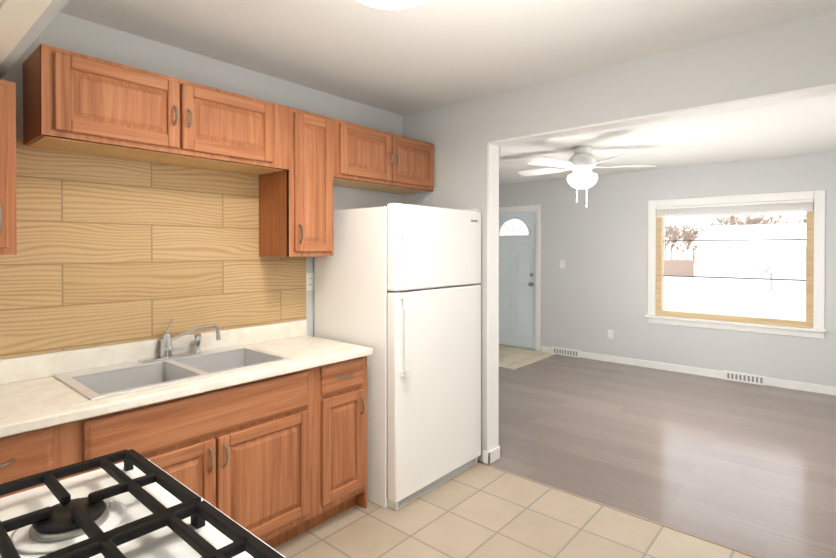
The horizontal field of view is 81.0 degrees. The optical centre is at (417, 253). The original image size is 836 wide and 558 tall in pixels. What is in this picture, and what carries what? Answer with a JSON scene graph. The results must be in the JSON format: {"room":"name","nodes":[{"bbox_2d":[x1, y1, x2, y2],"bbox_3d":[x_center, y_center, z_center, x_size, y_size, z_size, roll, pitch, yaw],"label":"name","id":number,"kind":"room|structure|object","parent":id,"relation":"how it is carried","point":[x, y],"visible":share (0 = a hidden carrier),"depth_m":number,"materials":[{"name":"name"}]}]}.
{"room":"kitchen","nodes":[
{"label":"kitchen","id":0,"kind":"room"},
{"bbox_2d":[0,12,402,358],"bbox_3d":[-1.145,0.188,2.746,0.120,2.500,3.000,0,1,41],"label":"wall","id":1,"kind":"structure","parent":0,"point":[74,34],"depth_m":2.67,"materials":[{"name":"white paint"}]},
{"bbox_2d":[0,76,23,255],"bbox_3d":[-1.767,-0.308,1.675,0.322,0.630,0.567,0,1,41],"label":"upper cabinet","id":2,"kind":"object","parent":1,"relation":"attached to","point":[8,228],"depth_m":1.78,"materials":[{"name":"brown wood"}]},
{"bbox_2d":[0,138,305,358],"bbox_3d":[-1.398,-0.025,2.356,0.006,0.908,2.075,0,1,41],"label":"tile backsplash","id":3,"kind":"structure","parent":1,"relation":"attached to","point":[112,250],"depth_m":2.36,"materials":[{"name":"beige wood"}]},
{"bbox_2d":[23,44,295,175],"bbox_3d":[-1.173,-0.625,2.358,0.322,0.343,1.094,0,1,41],"label":"upper cabinet","id":4,"kind":"object","parent":1,"relation":"attached to","point":[74,102],"depth_m":2.14,"materials":[{"name":"brown wood"}]},
{"bbox_2d":[259,109,339,256],"bbox_3d":[-0.713,-0.392,2.890,0.322,0.818,0.309,0,1,41],"label":"upper cabinet","id":5,"kind":"object","parent":1,"relation":"attached to","point":[301,163],"depth_m":2.78,"materials":[{"name":"brown wood"}]},
{"bbox_2d":[306,273,313,290],"bbox_3d":[-0.695,0.184,3.166,0.008,0.114,0.070,0,1,41],"label":"outlet","id":6,"kind":"object","parent":1,"relation":"attached to","point":[309,281],"visible":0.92,"depth_m":3.16,"materials":[{"name":"white plastic"}]},
{"bbox_2d":[340,120,433,193],"bbox_3d":[-0.301,-0.631,3.363,0.322,0.348,0.946,0,1,41],"label":"upper cabinet","id":7,"kind":"object","parent":1,"relation":"attached to","point":[372,159],"depth_m":3.23,"materials":[{"name":"brown wood"}]},
{"bbox_2d":[59,0,835,115],"bbox_3d":[0.306,-1.102,1.478,3.960,0.100,3.240,0,1,41],"label":"ceiling","id":8,"kind":"structure","parent":0,"point":[428,55],"depth_m":2.37,"materials":[{"name":"white paint"}]},
{"bbox_2d":[0,0,68,78],"bbox_3d":[-0.490,-0.794,0.563,3.720,0.500,0.571,0,1,41],"label":"soffit","id":9,"kind":"object","parent":8,"relation":"attached to","point":[24,24],"depth_m":1.48,"materials":[{"name":"beige paint"}]},
{"bbox_2d":[357,0,425,9],"bbox_3d":[-0.104,-1.010,1.861,0.392,0.087,0.392,0,1,41],"label":"light","id":10,"kind":"object","parent":8,"relation":"attached to","point":[392,4],"visible":1,"depth_m":1.92,"materials":[{"name":"white glass"}]},
{"bbox_2d":[273,462,754,557],"bbox_3d":[0.257,1.478,1.442,3.960,0.060,3.090,0,1,41],"label":"floor","id":11,"kind":"structure","parent":0,"point":[478,510],"depth_m":2.54,"materials":[{"name":"beige tile"}]},
{"bbox_2d":[0,420,79,497],"bbox_3d":[-1.535,1.011,1.751,0.596,0.870,0.364,0,1,41],"label":"base cabinet","id":12,"kind":"object","parent":11,"relation":"on","point":[22,455],"depth_m":1.62,"materials":[{"name":"brown wood"}]},
{"bbox_2d":[0,449,285,557],"bbox_3d":[-0.595,0.909,0.761,0.870,1.090,0.688,0,1,41],"label":"gas range","id":13,"kind":"object","parent":11,"relation":"on","point":[134,504],"visible":1,"depth_m":0.92,"materials":[{"name":"white metal"}]},
{"bbox_2d":[80,366,319,547],"bbox_3d":[-1.081,1.007,2.274,0.596,0.870,1.057,0,1,41],"label":"base cabinet","id":14,"kind":"object","parent":11,"relation":"on","point":[274,462],"depth_m":2.18,"materials":[{"name":"brown wood"}]},
{"bbox_2d":[0,319,372,437],"bbox_3d":[-1.164,0.515,2.152,0.626,0.371,2.067,0,1,41],"label":"countertop","id":15,"kind":"structure","parent":14,"relation":"on","point":[41,391],"depth_m":2.22,"materials":[{"name":"beige laminate"}]},
{"bbox_2d":[320,356,366,522],"bbox_3d":[-0.622,1.002,2.803,0.596,0.870,0.380,0,1,41],"label":"base cabinet","id":16,"kind":"object","parent":11,"relation":"on","point":[343,384],"depth_m":2.62,"materials":[{"name":"brown wood"}]},
{"bbox_2d":[314,203,480,510],"bbox_3d":[-0.103,0.569,3.237,0.776,1.730,0.848,0,1,41],"label":"refrigerator","id":17,"kind":"object","parent":11,"relation":"on","point":[397,291],"visible":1,"depth_m":2.90,"materials":[{"name":"white metal"}]},
{"bbox_2d":[403,12,835,461],"bbox_3d":[0.674,0.184,3.233,5.450,2.500,0.120,0,1,41],"label":"wall","id":18,"kind":"structure","parent":0,"point":[795,55],"depth_m":2.79,"materials":[{"name":"white paint"}]},
{"bbox_2d":[483,446,499,459],"bbox_3d":[-0.376,1.383,4.242,2.514,0.085,0.012,0,1,41],"label":"baseboard","id":19,"kind":"structure","parent":18,"relation":"attached to","point":[491,456],"depth_m":3.36,"materials":[{"name":"white wood"}]},
{"bbox_2d":[487,83,835,451],"bbox_3d":[1.622,0.348,2.413,2.940,2.185,0.128,0,1,41],"label":"door frame","id":20,"kind":"structure","parent":18,"relation":"attached to","point":[493,295],"depth_m":3.32,"materials":[{"name":"white"}]},
{"bbox_2d":[477,354,835,557],"bbox_3d":[1.850,1.453,4.600,5.690,0.060,3.770,0,1,41],"label":"floor","id":21,"kind":"structure","parent":0,"point":[749,468],"depth_m":3.59,"materials":[{"name":"grey wood"}]},
{"bbox_2d":[499,345,554,368],"bbox_3d":[1.048,1.403,6.818,1.330,0.004,1.170,0,1,41],"label":"floor","id":22,"kind":"structure","parent":21,"relation":"on","point":[512,358],"depth_m":6.64,"materials":[{"name":"beige tile"}]},
{"bbox_2d":[485,464,759,557],"bbox_3d":[1.563,1.440,2.353,2.940,0.003,0.012,0,1,41],"label":"threshold strip","id":23,"kind":"object","parent":21,"relation":"on","point":[629,513],"depth_m":2.68,"materials":[{"name":"beige wood"}]},
{"bbox_2d":[499,152,835,386],"bbox_3d":[3.082,0.162,5.917,5.570,2.500,0.150,0,1,41],"label":"wall","id":24,"kind":"structure","parent":0,"point":[594,291],"depth_m":6.11,"materials":[{"name":"white paint"}]},
{"bbox_2d":[499,211,534,348],"bbox_3d":[1.418,0.392,7.287,0.728,1.994,0.112,0,1,41],"label":"door","id":25,"kind":"structure","parent":24,"relation":"in","point":[516,279],"depth_m":7.26,"materials":[{"name":"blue paint"}]},
{"bbox_2d":[499,205,540,350],"bbox_3d":[1.452,0.354,7.322,0.898,2.094,0.166,0,1,41],"label":"door frame","id":26,"kind":"structure","parent":24,"relation":"attached to","point":[529,208],"depth_m":7.00,"materials":[{"name":"white painted wood"}]},
{"bbox_2d":[560,260,564,268],"bbox_3d":[1.988,0.155,6.755,0.070,0.114,0.015,0,1,41],"label":"light switch","id":27,"kind":"object","parent":24,"relation":"attached to","point":[562,263],"visible":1,"depth_m":6.75,"materials":[{"name":"white plastic"}]},
{"bbox_2d":[608,330,612,338],"bbox_3d":[2.489,1.049,6.333,0.070,0.114,0.008,0,1,41],"label":"outlet","id":28,"kind":"object","parent":24,"relation":"attached to","point":[610,334],"visible":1,"depth_m":6.33,"materials":[{"name":"white plastic"}]},
{"bbox_2d":[541,346,835,395],"bbox_3d":[3.399,1.373,5.545,4.350,0.085,0.012,0,1,41],"label":"baseboard","id":29,"kind":"structure","parent":24,"relation":"attached to","point":[809,387],"depth_m":5.72,"materials":[{"name":"white wood"}]},
{"bbox_2d":[551,346,579,357],"bbox_3d":[2.019,1.356,6.717,0.410,0.100,0.023,0,1,41],"label":"air vent register","id":30,"kind":"object","parent":29,"relation":"attached to","point":[565,352],"visible":1,"depth_m":6.70,"materials":[{"name":"white metal"}]},
{"bbox_2d":[645,190,826,338],"bbox_3d":[3.488,0.109,5.508,1.716,1.503,0.175,0,1,41],"label":"picture window","id":31,"kind":"structure","parent":24,"relation":"in","point":[804,206],"depth_m":5.38,"materials":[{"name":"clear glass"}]},
{"bbox_2d":[722,370,765,385],"bbox_3d":[3.572,1.367,5.370,0.400,0.100,0.023,0,1,41],"label":"air vent","id":32,"kind":"object","parent":24,"relation":"attached to","point":[744,377],"visible":1,"depth_m":5.36,"materials":[{"name":"white metal"}]},
{"bbox_2d":[499,93,835,184],"bbox_3d":[1.899,-1.093,4.636,5.690,0.170,3.620,0,1,41],"label":"ceiling","id":33,"kind":"structure","parent":0,"point":[803,126],"depth_m":4.42,"materials":[{"name":"white paint"}]},
{"bbox_2d":[518,146,655,207],"bbox_3d":[1.530,-0.718,4.708,1.230,0.579,1.286,0,1,41],"label":"ceiling fan light","id":34,"kind":"object","parent":33,"relation":"hanging from","point":[581,163],"visible":1,"depth_m":4.59,"materials":[{"name":"white plastic"}]},
{"label":"outside","id":35,"kind":"structure","parent":0,"visible":0},
{"bbox_2d":[664,256,805,320],"bbox_3d":[35.833,1.468,79.153,170.000,0.100,153.400,0,1,41],"label":"snowy ground","id":36,"kind":"structure","parent":35,"point":[734,291],"depth_m":20.85,"materials":[{"name":"white snow"}]},
{"bbox_2d":[664,259,693,275],"bbox_3d":[17.147,1.090,39.435,8.990,1.300,0.110,0,1,41],"label":"fence","id":37,"kind":"object","parent":36,"relation":"on","point":[689,270],"depth_m":37.07,"materials":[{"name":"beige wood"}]},
{"bbox_2d":[665,212,805,289],"bbox_3d":[31.977,-3.340,66.228,58.056,9.737,83.630,0,1,41],"label":"bare trees","id":38,"kind":"object","parent":36,"relation":"on","point":[672,232],"depth_m":71.30,"materials":[{"name":"brown plant"}]},
{"bbox_2d":[691,223,805,284],"bbox_3d":[27.268,-0.063,30.575,16.100,3.750,11.000,0,1,41],"label":"neighbouring house","id":39,"kind":"structure","parent":36,"relation":"on","point":[744,234],"depth_m":30.40,"materials":[{"name":"white"}]}
]}

